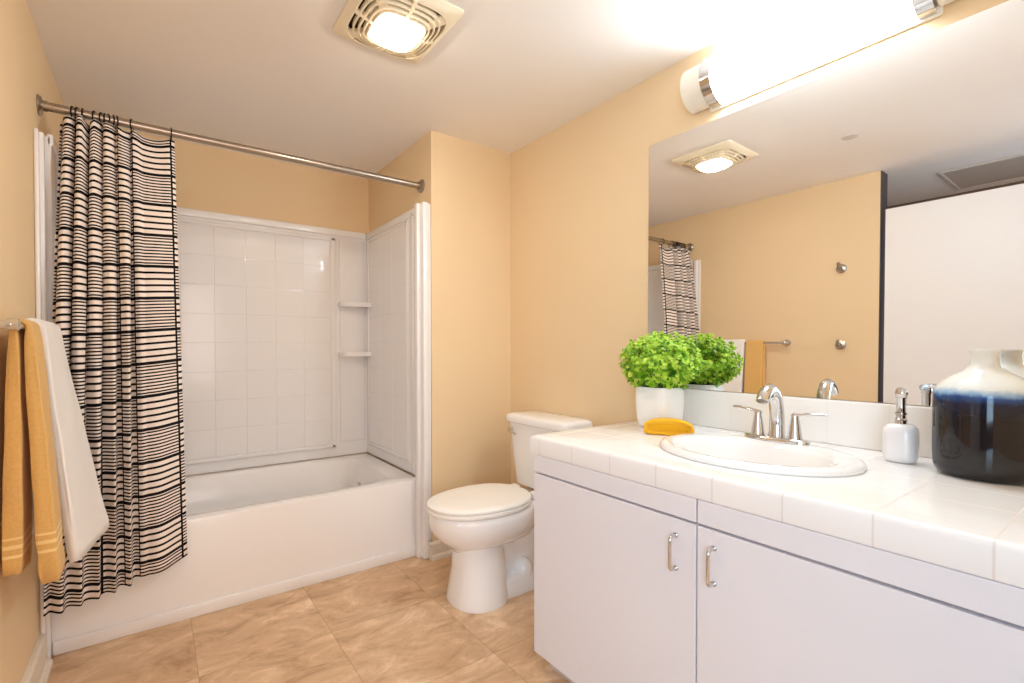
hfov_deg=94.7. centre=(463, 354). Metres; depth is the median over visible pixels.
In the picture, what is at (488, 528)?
toilet
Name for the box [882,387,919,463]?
soap dispenser
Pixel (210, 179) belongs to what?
wall
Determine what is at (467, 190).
wall partition
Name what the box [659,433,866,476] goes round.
sink
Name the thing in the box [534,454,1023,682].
vanity cabinet
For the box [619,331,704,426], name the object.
potted plant
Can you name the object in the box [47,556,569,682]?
floor
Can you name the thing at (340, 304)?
shelf
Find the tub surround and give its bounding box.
[33,128,431,657]
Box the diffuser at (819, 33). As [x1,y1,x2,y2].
[709,0,917,102]
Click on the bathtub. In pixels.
(256, 533)
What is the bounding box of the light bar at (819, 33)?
[680,0,954,113]
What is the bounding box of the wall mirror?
[648,0,1023,405]
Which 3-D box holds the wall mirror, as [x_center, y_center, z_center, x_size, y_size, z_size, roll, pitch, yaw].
[1.151,-0.371,1.473,0.011,1.021,1.294,0,1,-34]
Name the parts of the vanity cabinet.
door, handle, handle, door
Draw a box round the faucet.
[733,383,827,445]
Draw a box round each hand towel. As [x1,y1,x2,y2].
[2,319,65,583]
[25,318,109,562]
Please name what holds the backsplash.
attached to the wall at (580, 190)
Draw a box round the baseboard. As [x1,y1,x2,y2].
[20,633,52,682]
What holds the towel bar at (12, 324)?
attached to the wall at (25, 70)
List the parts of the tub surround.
panel, panel, corner panel, panel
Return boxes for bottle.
[882,422,919,463]
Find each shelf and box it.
[338,302,370,307]
[338,352,371,355]
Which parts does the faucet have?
lever, handle, spout, plate, handle, lever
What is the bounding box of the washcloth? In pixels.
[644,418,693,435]
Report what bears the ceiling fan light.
attached to the ceiling
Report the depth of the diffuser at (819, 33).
1.47 m
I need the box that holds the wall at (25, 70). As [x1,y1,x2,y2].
[0,0,67,682]
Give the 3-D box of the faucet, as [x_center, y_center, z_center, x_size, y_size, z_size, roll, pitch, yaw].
[0.929,0.176,1.422,0.134,0.178,0.260,-1,1,-33]
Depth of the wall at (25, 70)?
1.43 m
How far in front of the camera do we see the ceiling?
1.93 m
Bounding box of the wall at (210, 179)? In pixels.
[86,121,369,476]
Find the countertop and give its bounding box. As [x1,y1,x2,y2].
[530,389,1023,587]
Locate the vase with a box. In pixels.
[932,349,1023,483]
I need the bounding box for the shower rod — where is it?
[36,94,424,192]
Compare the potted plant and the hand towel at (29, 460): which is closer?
the hand towel at (29, 460)
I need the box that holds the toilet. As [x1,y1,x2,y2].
[426,410,592,613]
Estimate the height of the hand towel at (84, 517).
0.726 m
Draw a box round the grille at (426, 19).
[348,0,445,57]
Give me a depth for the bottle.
1.22 m
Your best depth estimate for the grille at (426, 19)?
1.60 m
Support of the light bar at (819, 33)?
attached to the wall at (580, 190)
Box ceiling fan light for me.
[332,0,463,62]
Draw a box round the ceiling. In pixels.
[26,0,790,179]
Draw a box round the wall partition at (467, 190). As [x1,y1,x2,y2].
[368,131,510,540]
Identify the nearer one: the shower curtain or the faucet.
the faucet
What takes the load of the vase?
on the countertop
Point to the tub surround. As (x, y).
(299, 342)
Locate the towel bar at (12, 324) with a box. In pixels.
[0,318,25,330]
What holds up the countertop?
on the vanity cabinet
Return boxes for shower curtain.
[43,115,187,616]
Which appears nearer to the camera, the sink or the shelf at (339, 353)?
the sink
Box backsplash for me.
[682,389,931,457]
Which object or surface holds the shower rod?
attached to the wall at (25, 70)
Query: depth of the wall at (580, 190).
2.27 m
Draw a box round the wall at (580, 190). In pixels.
[511,0,1008,486]
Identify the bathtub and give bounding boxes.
[51,453,414,655]

